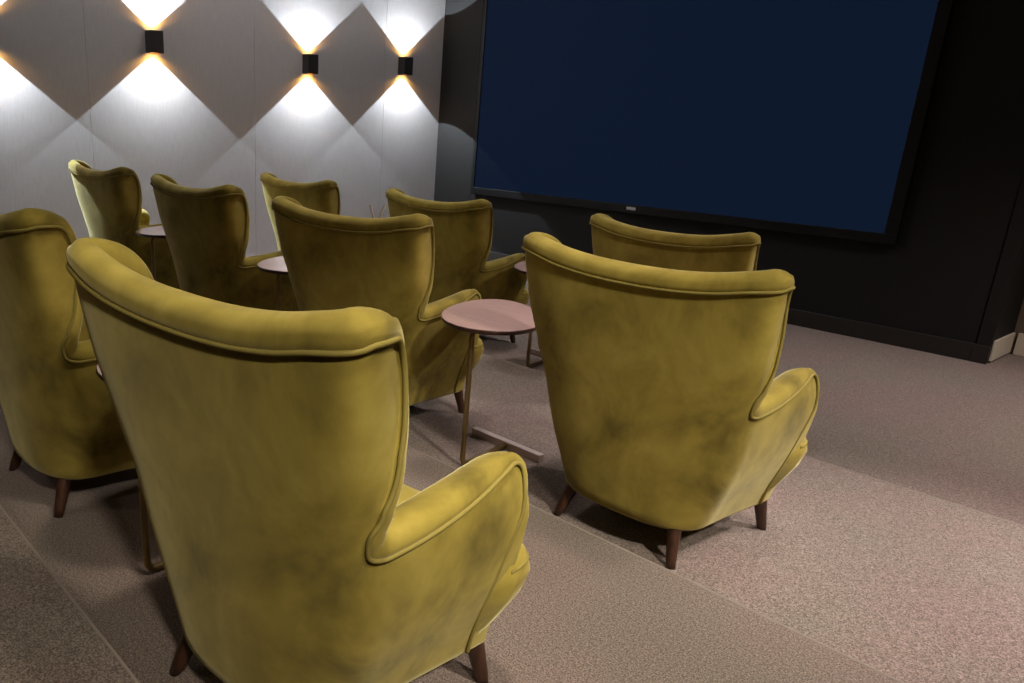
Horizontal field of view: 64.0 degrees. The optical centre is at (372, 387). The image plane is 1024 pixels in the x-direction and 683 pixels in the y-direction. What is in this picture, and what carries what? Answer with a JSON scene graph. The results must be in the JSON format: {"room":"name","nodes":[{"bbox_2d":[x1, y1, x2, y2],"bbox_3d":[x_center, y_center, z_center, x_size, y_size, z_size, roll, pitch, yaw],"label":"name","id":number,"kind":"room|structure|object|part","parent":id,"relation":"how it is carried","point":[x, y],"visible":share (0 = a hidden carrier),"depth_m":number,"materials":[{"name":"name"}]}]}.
{"room":"home theater","nodes":[
{"label":"home theater","id":0,"kind":"room"},
{"bbox_2d":[0,0,445,256],"bbox_3d":[-2.794,-2.307,6.344,10.026,3.400,0.120,-12,23,-37],"label":"wall","id":1,"kind":"structure","parent":0,"point":[228,99],"depth_m":7.35,"materials":[{"name":"grey paint"}]},
{"bbox_2d":[145,30,163,53],"bbox_3d":[-1.846,-2.924,6.786,0.116,0.176,0.105,-12,23,-37],"label":"wall sconce","id":2,"kind":"object","parent":1,"relation":"attached to","point":[154,41],"visible":1,"depth_m":6.75,"materials":[{"name":"black metal"}]},
{"bbox_2d":[302,54,318,74],"bbox_3d":[-0.606,-3.137,7.781,0.116,0.176,0.105,-12,23,-37],"label":"wall sconce","id":3,"kind":"object","parent":1,"relation":"attached to","point":[309,61],"visible":1,"depth_m":7.74,"materials":[{"name":"black metal"}]},
{"bbox_2d":[398,57,412,75],"bbox_3d":[0.346,-3.409,8.505,0.116,0.176,0.105,-12,23,-37],"label":"wall sconce","id":4,"kind":"object","parent":1,"relation":"attached to","point":[405,64],"visible":1,"depth_m":8.47,"materials":[{"name":"black metal"}]},
{"bbox_2d":[0,281,1023,682],"bbox_3d":[-0.040,0.278,3.640,10.126,0.481,8.866,-12,23,-37],"label":"floor","id":5,"kind":"structure","parent":0,"point":[910,586],"depth_m":2.55,"materials":[{"name":"beige carpet"}]},
{"bbox_2d":[0,208,134,517],"bbox_3d":[-0.975,-0.158,2.747,0.705,0.999,0.902,-13,24,-38],"label":"chair","id":6,"kind":"object","parent":5,"relation":"on","point":[61,418],"visible":0.5,"depth_m":2.38,"materials":[{"name":"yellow fabric"}]},
{"bbox_3d":[-1.277,0.228,2.906,0.094,0.146,0.047,1,18,-5],"label":"leg","id":7,"kind":"part","parent":6,"relation":"part of","materials":[{"name":"brown wood"}]},
{"bbox_3d":[-1.155,-0.229,2.559,0.212,0.759,0.893,-13,24,-38],"label":"backrest","id":8,"kind":"part","parent":6,"relation":"part of","materials":[{"name":"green fabric"}]},
{"bbox_3d":[-1.007,0.337,2.606,0.047,0.146,0.094,6,19,12],"label":"leg","id":9,"kind":"part","parent":6,"relation":"part of","materials":[{"name":"brown wood"}]},
{"bbox_3d":[-1.141,-0.130,3.014,0.451,0.505,0.203,-13,24,-38],"label":"armrest","id":10,"kind":"part","parent":6,"relation":"part of","materials":[{"name":"yellow fabric"}]},
{"bbox_3d":[-0.764,0.023,2.594,0.451,0.505,0.203,-13,24,-38],"label":"armrest","id":11,"kind":"part","parent":6,"relation":"part of","materials":[{"name":"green fabric"}]},
{"bbox_2d":[0,505,139,682],"bbox_3d":[-1.253,0.324,2.595,0.009,0.009,8.646,-12,23,-37],"label":"trim","id":12,"kind":"structure","parent":5,"relation":"on","point":[77,605],"depth_m":2.00,"materials":[{"name":"brown"}]},
{"bbox_2d":[68,160,179,289],"bbox_3d":[-1.709,-1.127,5.867,0.705,0.999,0.902,-13,24,-39],"label":"chair","id":13,"kind":"object","parent":5,"relation":"on","point":[110,201],"visible":0.51,"depth_m":5.51,"materials":[{"name":"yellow fabric"}]},
{"bbox_3d":[-1.889,-1.198,5.678,0.212,0.759,0.893,-13,24,-39],"label":"backrest","id":14,"kind":"part","parent":13,"relation":"part of","materials":[{"name":"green fabric"}]},
{"bbox_3d":[-1.878,-1.099,6.133,0.451,0.505,0.203,-13,24,-39],"label":"armrest","id":15,"kind":"part","parent":13,"relation":"part of","materials":[{"name":"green fabric"}]},
{"bbox_3d":[-1.498,-0.947,5.715,0.451,0.505,0.203,-13,24,-39],"label":"armrest","id":16,"kind":"part","parent":13,"relation":"part of","materials":[{"name":"yellow fabric"}]},
{"bbox_2d":[96,364,163,570],"bbox_3d":[-0.525,0.200,2.329,0.537,0.613,0.481,-12,23,-37],"label":"side table","id":17,"kind":"object","parent":5,"relation":"on","point":[144,516],"visible":0.18,"depth_m":2.23,"materials":[{"name":"brown metal"}]},
{"bbox_3d":[-0.524,0.219,2.299,0.026,0.588,0.329,18,24,40],"label":"stem","id":18,"kind":"part","parent":17,"relation":"part of","materials":[{"name":"gold metal"}]},
{"bbox_2d":[136,226,165,280],"bbox_3d":[-1.325,-0.750,5.384,0.537,0.613,0.481,-12,23,-37],"label":"side table","id":19,"kind":"object","parent":5,"relation":"on","point":[155,232],"visible":0.37,"depth_m":5.18,"materials":[{"name":"wood"}]},
{"bbox_3d":[-1.324,-0.732,5.354,0.026,0.588,0.329,18,24,40],"label":"stem","id":20,"kind":"part","parent":19,"relation":"part of","materials":[{"name":"gold metal"}]},
{"bbox_2d":[150,174,298,310],"bbox_3d":[-0.817,-0.738,4.789,0.705,0.999,0.902,-13,23,-38],"label":"chair","id":21,"kind":"object","parent":5,"relation":"on","point":[206,230],"visible":0.81,"depth_m":4.46,"materials":[{"name":"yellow fabric"}]},
{"bbox_3d":[-0.998,-0.810,4.601,0.212,0.759,0.893,-13,23,-38],"label":"backrest","id":22,"kind":"part","parent":21,"relation":"part of","materials":[{"name":"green fabric"}]},
{"bbox_3d":[-0.608,-0.558,4.636,0.451,0.505,0.203,-13,23,-38],"label":"armrest","id":23,"kind":"part","parent":21,"relation":"part of","materials":[{"name":"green fabric"}]},
{"bbox_2d":[257,256,288,310],"bbox_3d":[-0.392,-0.371,4.341,0.537,0.613,0.481,-12,23,-37],"label":"side table","id":24,"kind":"object","parent":5,"relation":"on","point":[276,265],"visible":0.34,"depth_m":4.13,"materials":[{"name":"wood"}]},
{"bbox_3d":[-0.390,-0.353,4.311,0.026,0.588,0.329,18,24,40],"label":"stem","id":25,"kind":"part","parent":24,"relation":"part of","materials":[{"name":"gold metal"}]},
{"bbox_2d":[66,237,529,682],"bbox_3d":[-0.126,0.208,1.735,0.705,0.999,0.902,-15,25,-42],"label":"chair","id":26,"kind":"object","parent":5,"relation":"on","point":[268,448],"visible":1,"depth_m":1.42,"materials":[{"name":"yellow fabric"}]},
{"bbox_3d":[-0.430,0.600,1.873,0.094,0.146,0.047,-1,18,-9],"label":"leg","id":27,"kind":"part","parent":26,"relation":"part of","materials":[{"name":"brown wood"}]},
{"bbox_3d":[-0.294,0.141,1.534,0.212,0.759,0.893,-15,25,-42],"label":"backrest","id":28,"kind":"part","parent":26,"relation":"part of","materials":[{"name":"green fabric"}]},
{"bbox_3d":[0.099,0.384,1.599,0.451,0.505,0.203,-15,25,-42],"label":"armrest","id":29,"kind":"part","parent":26,"relation":"part of","materials":[{"name":"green fabric"}]},
{"bbox_2d":[396,484,529,633],"bbox_3d":[-0.074,0.417,1.867,0.533,0.298,0.753,-15,25,-42],"label":"seat cushion","id":30,"kind":"object","parent":26,"relation":"on","point":[467,602],"depth_m":1.64,"materials":[{"name":"yellow fabric"}]},
{"bbox_3d":[0.239,0.627,1.877,0.072,0.141,0.047,-9,21,-30],"label":"leg","id":31,"kind":"part","parent":26,"relation":"part of","materials":[{"name":"brown wood"}]},
{"bbox_2d":[260,172,340,250],"bbox_3d":[-0.408,-1.215,6.534,0.705,0.999,0.902,-14,24,-40],"label":"chair","id":32,"kind":"object","parent":5,"relation":"on","point":[322,196],"visible":0.16,"depth_m":6.07,"materials":[{"name":"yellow fabric"}]},
{"bbox_3d":[-0.584,-1.285,6.341,0.212,0.759,0.893,-14,24,-40],"label":"backrest","id":33,"kind":"part","parent":32,"relation":"part of","materials":[{"name":"green fabric"}]},
{"bbox_2d":[271,196,483,413],"bbox_3d":[0.051,-0.359,3.738,0.902,0.999,0.705,18,24,39],"label":"chair","id":34,"kind":"object","parent":5,"relation":"on","point":[333,261],"visible":0.59,"depth_m":3.42,"materials":[{"name":"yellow fabric"}]},
{"bbox_3d":[-0.109,-0.423,3.530,0.893,0.759,0.212,18,24,39],"label":"backrest","id":35,"kind":"part","parent":34,"relation":"part of","materials":[{"name":"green fabric"}]},
{"bbox_3d":[0.284,-0.187,3.613,0.203,0.505,0.451,18,24,39],"label":"armrest","id":36,"kind":"part","parent":34,"relation":"part of","materials":[{"name":"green fabric"}]},
{"bbox_3d":[0.416,0.054,3.898,0.072,0.141,0.047,-10,22,-33],"label":"leg","id":37,"kind":"part","parent":34,"relation":"part of","materials":[{"name":"brown wood"}]},
{"bbox_2d":[459,338,483,382],"bbox_3d":[0.100,-0.151,3.873,0.753,0.298,0.533,18,24,39],"label":"seat cushion","id":38,"kind":"object","parent":34,"relation":"on","point":[463,342],"depth_m":3.72,"materials":[{"name":"yellow fabric"}]},
{"bbox_2d":[385,188,528,342],"bbox_3d":[0.587,-0.810,5.419,0.705,0.999,0.902,-13,23,-38],"label":"chair","id":39,"kind":"object","parent":5,"relation":"on","point":[463,231],"visible":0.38,"depth_m":5.06,"materials":[{"name":"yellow fabric"}]},
{"bbox_3d":[0.406,-0.882,5.232,0.212,0.759,0.893,-13,23,-38],"label":"backrest","id":40,"kind":"part","parent":39,"relation":"part of","materials":[{"name":"green fabric"}]},
{"bbox_3d":[0.796,-0.629,5.266,0.451,0.505,0.203,-13,23,-38],"label":"armrest","id":41,"kind":"part","parent":39,"relation":"part of","materials":[{"name":"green fabric"}]},
{"bbox_3d":[0.952,-0.382,5.532,0.072,0.141,0.047,-7,20,-26],"label":"leg","id":42,"kind":"part","parent":39,"relation":"part of","materials":[{"name":"brown wood"}]},
{"bbox_2d":[516,288,528,304],"bbox_3d":[0.644,-0.599,5.547,0.533,0.298,0.753,-13,23,-38],"label":"seat cushion","id":43,"kind":"object","parent":39,"relation":"on","point":[522,294],"depth_m":5.35,"materials":[{"name":"yellow fabric"}]},
{"bbox_2d":[441,299,543,464],"bbox_3d":[0.479,-0.005,3.329,0.537,0.613,0.481,-12,23,-37],"label":"side table","id":44,"kind":"object","parent":5,"relation":"on","point":[498,317],"visible":0.87,"depth_m":3.22,"materials":[{"name":"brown wood"}]},
{"bbox_3d":[0.480,0.014,3.299,0.026,0.588,0.329,18,24,40],"label":"stem","id":45,"kind":"part","parent":44,"relation":"part of","materials":[{"name":"gold metal"}]},
{"bbox_2d":[514,261,542,367],"bbox_3d":[1.063,-0.447,4.989,0.537,0.613,0.481,-12,23,-37],"label":"side table","id":46,"kind":"object","parent":5,"relation":"on","point":[520,267],"visible":0.27,"depth_m":4.91,"materials":[{"name":"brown wood"}]},
{"bbox_3d":[1.065,-0.428,4.959,0.026,0.588,0.329,18,24,40],"label":"stem","id":47,"kind":"part","parent":46,"relation":"part of","materials":[{"name":"brown wood"}]},
{"bbox_2d":[407,445,904,682],"bbox_3d":[-0.085,0.143,3.539,0.009,0.009,8.646,-12,23,-37],"label":"trim","id":48,"kind":"structure","parent":5,"relation":"on","point":[701,586],"depth_m":2.30,"materials":[{"name":"brown"}]},
{"bbox_2d":[521,232,819,569],"bbox_3d":[1.006,0.006,2.738,0.705,0.999,0.902,-13,23,-38],"label":"chair","id":49,"kind":"object","parent":5,"relation":"on","point":[669,411],"visible":1,"depth_m":2.48,"materials":[{"name":"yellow fabric"}]},
{"bbox_3d":[0.704,0.391,2.900,0.094,0.146,0.047,1,18,-4],"label":"leg","id":50,"kind":"part","parent":49,"relation":"part of","materials":[{"name":"brown wood"}]},
{"bbox_3d":[0.824,-0.066,2.552,0.212,0.759,0.893,-13,23,-38],"label":"backrest","id":51,"kind":"part","parent":49,"relation":"part of","materials":[{"name":"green fabric"}]},
{"bbox_3d":[0.971,0.500,2.597,0.047,0.146,0.094,7,19,13],"label":"leg","id":52,"kind":"part","parent":49,"relation":"part of","materials":[{"name":"brown wood"}]},
{"bbox_3d":[1.371,0.436,2.849,0.072,0.141,0.047,-7,20,-26],"label":"leg","id":53,"kind":"part","parent":49,"relation":"part of","materials":[{"name":"brown wood"}]},
{"bbox_3d":[1.214,0.188,2.583,0.451,0.505,0.203,-13,23,-38],"label":"armrest","id":54,"kind":"part","parent":49,"relation":"part of","materials":[{"name":"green fabric"}]},
{"bbox_2d":[769,436,806,490],"bbox_3d":[1.064,0.218,2.865,0.533,0.298,0.753,-13,23,-38],"label":"seat cushion","id":55,"kind":"object","parent":49,"relation":"on","point":[786,453],"depth_m":2.65,"materials":[{"name":"yellow fabric"}]},
{"bbox_2d":[589,213,760,271],"bbox_3d":[1.645,-0.387,4.256,0.705,0.999,0.902,-13,24,-38],"label":"chair","id":56,"kind":"object","parent":5,"relation":"on","point":[613,239],"visible":0.15,"depth_m":3.87,"materials":[{"name":"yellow fabric"}]},
{"bbox_2d":[483,353,1023,525],"bbox_3d":[1.090,-0.039,4.488,0.009,0.009,8.646,-12,23,-37],"label":"trim","id":57,"kind":"structure","parent":5,"relation":"on","point":[483,353],"depth_m":3.27,"materials":[{"name":"brown"}]},
{"bbox_3d":[0.053,-0.856,6.112,0.537,0.613,0.481,-12,23,-37],"label":"side table","id":58,"kind":"object","parent":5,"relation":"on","visible":0},
{"bbox_2d":[369,205,385,217],"bbox_3d":[0.030,-1.250,5.974,0.116,0.221,0.064,-1,18,-10],"label":"reed diffuser","id":59,"kind":"object","parent":58,"relation":"on","point":[384,206],"visible":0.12,"depth_m":5.95,"materials":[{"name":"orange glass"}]},
{"bbox_2d":[434,0,1023,343],"bbox_3d":[2.685,-2.463,7.147,0.500,3.209,5.537,-12,23,-37],"label":"wall","id":60,"kind":"structure","parent":0,"point":[938,279],"depth_m":5.63,"materials":[{"name":"black paint"}]},
{"bbox_2d":[471,0,955,244],"bbox_3d":[2.459,-2.730,6.895,0.062,2.428,4.206,-12,23,-37],"label":"screen","id":61,"kind":"object","parent":60,"relation":"attached to","point":[809,117],"visible":1,"depth_m":6.56,"materials":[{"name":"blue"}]},
{"bbox_2d":[486,251,990,363],"bbox_3d":[2.427,-0.953,7.465,0.028,0.124,5.545,-12,23,-37],"label":"baseboard","id":62,"kind":"structure","parent":60,"relation":"attached to","point":[948,347],"depth_m":5.88,"materials":[{"name":"black"}]},
{"bbox_2d":[976,175,1023,362],"bbox_3d":[4.402,-1.740,5.151,0.512,3.209,0.084,-12,23,-37],"label":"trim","id":63,"kind":"structure","parent":60,"relation":"attached to","point":[1006,297],"depth_m":5.36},
{"bbox_2d":[988,332,1015,361],"bbox_3d":[4.387,-0.288,5.595,0.450,0.145,0.016,-12,23,-37],"label":"baseboard","id":64,"kind":"structure","parent":60,"relation":"attached to","point":[1002,346],"depth_m":5.56,"materials":[{"name":"beige"}]},
{"bbox_2d":[1009,300,1023,353],"bbox_3d":[5.679,-1.264,4.159,0.100,3.400,3.225,-12,23,-37],"label":"wall","id":65,"kind":"structure","parent":0,"point":[1019,328],"depth_m":5.70,"materials":[{"name":"black paint"}]},
{"bbox_2d":[1013,333,1023,356],"bbox_3d":[5.560,0.093,4.596,0.018,0.159,3.095,-12,23,-37],"label":"baseboard","id":66,"kind":"structure","parent":65,"relation":"attached to","point":[1018,350],"depth_m":5.70,"materials":[{"name":"beige"}]}
]}

